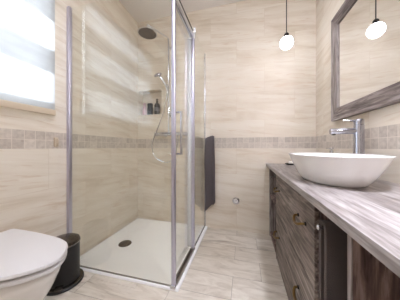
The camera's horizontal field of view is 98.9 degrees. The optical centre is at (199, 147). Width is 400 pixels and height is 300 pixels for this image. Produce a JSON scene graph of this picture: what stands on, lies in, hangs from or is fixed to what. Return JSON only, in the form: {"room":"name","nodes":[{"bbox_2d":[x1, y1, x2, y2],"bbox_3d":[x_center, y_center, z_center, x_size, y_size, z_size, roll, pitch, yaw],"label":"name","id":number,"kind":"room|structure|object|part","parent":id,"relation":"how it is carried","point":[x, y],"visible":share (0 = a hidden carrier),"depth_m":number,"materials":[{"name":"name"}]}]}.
{"room":"bathroom","nodes":[
{"label":"bathroom","id":0,"kind":"room"},
{"bbox_2d":[0,0,137,255],"bbox_3d":[-1.248,-0.353,0.785,0.070,2.607,3.455,0,0,14],"label":"wall","id":1,"kind":"structure","parent":0,"point":[33,171],"depth_m":1.52,"materials":[{"name":"beige tile"}]},
{"bbox_2d":[0,0,55,115],"bbox_3d":[-1.196,-0.826,0.699,0.075,1.188,1.155,0,0,14],"label":"window","id":2,"kind":"structure","parent":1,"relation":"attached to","point":[27,27],"depth_m":1.10,"materials":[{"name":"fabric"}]},
{"bbox_3d":[-1.205,-0.253,0.701,0.022,0.042,1.145,0,0,14],"label":"rail","id":3,"kind":"part","parent":2,"relation":"part of","materials":[{"name":"beige"}]},
{"bbox_2d":[0,229,67,299],"bbox_3d":[-0.896,0.659,0.789,0.609,0.382,0.322,0,0,14],"label":"toilet","id":4,"kind":"object","parent":1,"relation":"attached to","point":[31,262],"visible":1,"depth_m":0.72,"materials":[{"name":"white ceramic"}]},
{"bbox_3d":[-0.906,0.686,0.792,0.587,0.328,0.318,0,0,14],"label":"bowl","id":5,"kind":"part","parent":4,"relation":"part of","materials":[{"name":"white ceramic"}]},
{"bbox_3d":[-0.864,0.505,0.781,0.537,0.018,0.318,0,0,14],"label":"seat","id":6,"kind":"part","parent":4,"relation":"part of","materials":[{"name":"white plastic"}]},
{"bbox_2d":[54,137,58,146],"bbox_3d":[-1.068,-0.040,1.279,0.032,0.070,0.026,0,0,14],"label":"holder","id":7,"kind":"object","parent":1,"relation":"attached to","point":[56,139],"visible":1,"depth_m":1.27,"materials":[{"name":"beige"}]},
{"bbox_2d":[84,272,137,287],"bbox_3d":[-0.752,0.948,1.252,0.653,0.004,0.037,0,0,14],"label":"trim","id":8,"kind":"structure","parent":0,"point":[86,274],"depth_m":1.22,"materials":[{"name":"beige tile"}]},
{"bbox_2d":[44,227,287,299],"bbox_3d":[-0.207,1.010,0.516,2.442,0.120,3.455,0,0,14],"label":"floor","id":9,"kind":"structure","parent":0,"point":[226,264],"depth_m":1.23,"materials":[{"name":"beige tile"}]},
{"bbox_2d":[46,233,83,295],"bbox_3d":[-0.960,0.789,1.209,0.236,0.321,0.236,0,0,14],"label":"pedal bin","id":10,"kind":"object","parent":9,"relation":"on","point":[70,274],"visible":0.56,"depth_m":1.17,"materials":[{"name":"black metal"}]},
{"bbox_3d":[-0.960,0.927,1.209,0.226,0.005,0.226,0,0,43],"label":"trim","id":11,"kind":"part","parent":10,"relation":"part of","materials":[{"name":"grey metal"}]},
{"bbox_3d":[-0.960,0.650,1.209,0.189,0.042,0.189,0,0,14],"label":"lid","id":12,"kind":"part","parent":10,"relation":"part of","materials":[{"name":"grey metal"}]},
{"bbox_2d":[80,218,207,291],"bbox_3d":[-0.484,0.941,1.697,0.947,0.018,0.940,0,0,14],"label":"shower tray","id":13,"kind":"object","parent":9,"relation":"on","point":[141,248],"visible":0.88,"depth_m":1.53,"materials":[{"name":"white ceramic"}]},
{"bbox_2d":[67,0,204,289],"bbox_3d":[-0.485,-0.099,1.692,0.953,2.062,0.955,0,0,14],"label":"shower enclosure","id":14,"kind":"object","parent":13,"relation":"on","point":[175,4],"visible":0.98,"depth_m":1.36,"materials":[{"name":"clear glass"}]},
{"bbox_3d":[-0.175,-0.102,1.140,0.028,2.056,0.028,0,0,14],"label":"corner post","id":15,"kind":"part","parent":14,"relation":"part of","materials":[{"name":"silver metal"}]},
{"bbox_3d":[-0.171,-0.101,1.201,0.099,0.302,0.014,0,0,14],"label":"handle","id":16,"kind":"part","parent":14,"relation":"part of","materials":[{"name":"silver metal"}]},
{"bbox_3d":[-0.123,-1.018,1.353,0.038,0.047,0.404,0,0,14],"label":"rail","id":17,"kind":"part","parent":14,"relation":"part of","materials":[{"name":"silver metal"}]},
{"bbox_2d":[269,169,276,258],"bbox_3d":[0.918,0.577,1.603,0.445,0.747,0.416,0,0,14],"label":"base cabinet","id":18,"kind":"object","parent":9,"relation":"on","point":[272,181],"visible":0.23,"depth_m":1.83,"materials":[{"name":"brown wood"}]},
{"bbox_3d":[0.967,0.577,1.794,0.445,0.747,0.022,0,0,14],"label":"panel","id":19,"kind":"part","parent":18,"relation":"part of","materials":[{"name":"brown wood"}]},
{"bbox_3d":[0.918,0.511,1.599,0.442,0.018,0.380,0,0,14],"label":"shelf","id":20,"kind":"part","parent":18,"relation":"part of","materials":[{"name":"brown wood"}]},
{"bbox_3d":[0.918,0.910,1.599,0.442,0.020,0.380,0,0,14],"label":"shelf","id":21,"kind":"part","parent":18,"relation":"part of","materials":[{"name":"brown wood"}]},
{"bbox_2d":[273,175,329,299],"bbox_3d":[0.743,0.577,1.007,0.486,0.747,0.825,0,0,14],"label":"drawers","id":22,"kind":"object","parent":9,"relation":"on","point":[297,234],"visible":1,"depth_m":0.87,"materials":[{"name":"brown wood"}]},
{"bbox_3d":[0.460,0.705,0.806,0.038,0.030,0.115,0,0,14],"label":"handle","id":23,"kind":"part","parent":22,"relation":"part of","materials":[{"name":"gold metal"}]},
{"bbox_3d":[0.553,0.742,1.055,0.019,0.381,0.824,0,0,14],"label":"drawer","id":24,"kind":"part","parent":22,"relation":"part of","materials":[{"name":"brown wood"}]},
{"bbox_3d":[0.460,0.345,0.806,0.038,0.030,0.115,0,0,14],"label":"handle","id":25,"kind":"part","parent":22,"relation":"part of","materials":[{"name":"gold metal"}]},
{"bbox_2d":[266,163,399,277],"bbox_3d":[0.655,0.188,0.653,0.478,0.029,2.393,0,0,14],"label":"countertop","id":26,"kind":"structure","parent":22,"relation":"on","point":[370,215],"depth_m":0.49,"materials":[{"name":"grey wood"}]},
{"bbox_2d":[316,224,322,229],"bbox_3d":[0.619,0.251,0.569,0.406,0.095,0.020,0,0,14],"label":"towel rail","id":27,"kind":"object","parent":26,"relation":"attached to","point":[318,226],"visible":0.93,"depth_m":0.61,"materials":[{"name":"silver metal"}]},
{"bbox_2d":[318,220,346,299],"bbox_3d":[0.595,0.559,0.575,0.320,0.593,0.071,0,0,14],"label":"hand towel","id":28,"kind":"object","parent":27,"relation":"hanging from","point":[332,239],"visible":0.27,"depth_m":0.58,"materials":[{"name":"grey fabric"}]},
{"bbox_2d":[288,152,395,187],"bbox_3d":[0.687,0.103,0.902,0.380,0.138,0.580,0,0,14],"label":"basin","id":29,"kind":"object","parent":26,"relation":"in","point":[348,170],"visible":1,"depth_m":0.71,"materials":[{"name":"white ceramic"}]},
{"bbox_2d":[329,119,364,153],"bbox_3d":[0.865,0.004,1.006,0.172,0.338,0.060,0,0,14],"label":"tap","id":30,"kind":"object","parent":26,"relation":"on","point":[358,130],"visible":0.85,"depth_m":0.98,"materials":[{"name":"grey metal"}]},
{"bbox_3d":[0.842,-0.096,1.012,0.124,0.035,0.035,0,0,14],"label":"spout","id":31,"kind":"part","parent":30,"relation":"part of","materials":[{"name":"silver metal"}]},
{"bbox_2d":[347,234,399,299],"bbox_3d":[0.629,0.577,0.489,0.448,0.747,0.232,0,0,14],"label":"base cabinet","id":32,"kind":"object","parent":9,"relation":"on","point":[368,278],"visible":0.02,"depth_m":0.42,"materials":[{"name":"brown wood"}]},
{"bbox_2d":[119,0,244,22],"bbox_3d":[-0.207,-1.717,0.516,2.442,0.120,3.455,0,0,14],"label":"ceiling","id":33,"kind":"structure","parent":0,"point":[140,10],"depth_m":2.01,"materials":[{"name":"white paint"}]},
{"bbox_2d":[280,0,293,49],"bbox_3d":[0.771,-1.267,1.526,0.110,0.780,0.110,0,0,14],"label":"pendant lamp","id":34,"kind":"object","parent":33,"relation":"hanging from","point":[286,42],"visible":1,"depth_m":1.50,"materials":[{"name":"white glass"}]},
{"bbox_3d":[0.771,-1.322,1.526,0.008,0.610,0.008,0,0,14],"label":"cord","id":35,"kind":"part","parent":34,"relation":"part of","materials":[{"name":"grey plastic"}]},
{"bbox_3d":[0.771,-0.930,1.526,0.110,0.107,0.110,0,0,14],"label":"globe","id":36,"kind":"part","parent":34,"relation":"part of"},
{"bbox_2d":[138,0,315,234],"bbox_3d":[0.203,-0.353,2.101,2.442,2.607,0.180,0,0,14],"label":"wall","id":37,"kind":"structure","parent":0,"point":[256,97],"depth_m":1.97,"materials":[{"name":"beige tile"}]},
{"bbox_2d":[142,103,146,114],"bbox_3d":[-0.745,-0.510,2.299,0.058,0.165,0.058,0,0,14],"label":"shampoo bottle","id":38,"kind":"object","parent":37,"relation":"in","point":[144,108],"visible":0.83,"depth_m":2.28,"materials":[{"name":"pink plastic"}]},
{"bbox_2d":[147,103,152,114],"bbox_3d":[-0.663,-0.507,2.278,0.070,0.158,0.044,0,0,14],"label":"shampoo bottle","id":39,"kind":"object","parent":37,"relation":"in","point":[150,105],"visible":0.86,"depth_m":2.26,"materials":[{"name":"black plastic"}]},
{"bbox_2d":[154,99,159,113],"bbox_3d":[-0.565,-0.532,2.253,0.073,0.209,0.073,0,0,14],"label":"shampoo bottle","id":40,"kind":"object","parent":37,"relation":"in","point":[157,105],"visible":0.9,"depth_m":2.23,"materials":[{"name":"black plastic"}]},
{"bbox_2d":[137,24,186,162],"bbox_3d":[-0.416,-0.582,1.944,0.474,1.536,0.434,0,0,14],"label":"shower column","id":41,"kind":"structure","parent":37,"relation":"attached to","point":[145,32],"depth_m":2.06,"materials":[{"name":"silver metal"}]},
{"bbox_3d":[-0.573,-1.239,1.868,0.187,0.002,0.187,0,0,1],"label":"spray plate","id":42,"kind":"part","parent":41,"relation":"part of","materials":[{"name":"grey metal"}]},
{"bbox_3d":[-0.480,-1.307,1.985,0.018,0.085,0.320,0,0,38],"label":"arm","id":43,"kind":"part","parent":41,"relation":"part of","materials":[{"name":"silver metal"}]},
{"bbox_2d":[232,198,239,204],"bbox_3d":[0.409,0.611,1.946,0.082,0.082,0.017,0,0,14],"label":"valve","id":44,"kind":"object","parent":37,"relation":"attached to","point":[235,201],"visible":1,"depth_m":1.94,"materials":[{"name":"silver metal"}]},
{"bbox_3d":[0.118,-0.107,1.996,0.040,0.044,0.066,0,0,14],"label":"towel hook","id":45,"kind":"object","parent":37,"relation":"attached to","visible":0},
{"bbox_2d":[204,136,214,210],"bbox_3d":[0.113,0.297,1.952,0.116,0.868,0.129,0,0,14],"label":"bath towel","id":46,"kind":"object","parent":45,"relation":"hanging from","point":[209,154],"visible":1,"depth_m":1.92,"materials":[{"name":"grey fabric"}]},
{"bbox_2d":[316,0,399,183],"bbox_3d":[0.888,-0.353,0.233,0.180,2.607,3.455,0,0,14],"label":"wall","id":47,"kind":"structure","parent":0,"point":[382,125],"depth_m":1.39,"materials":[{"name":"beige tile"}]},
{"bbox_2d":[331,0,399,121],"bbox_3d":[0.933,-0.618,0.832,0.031,0.815,1.137,0,0,14],"label":"mirror","id":48,"kind":"object","parent":47,"relation":"attached to","point":[365,34],"visible":1,"depth_m":1.01,"materials":[{"name":"mirror"}]}
]}

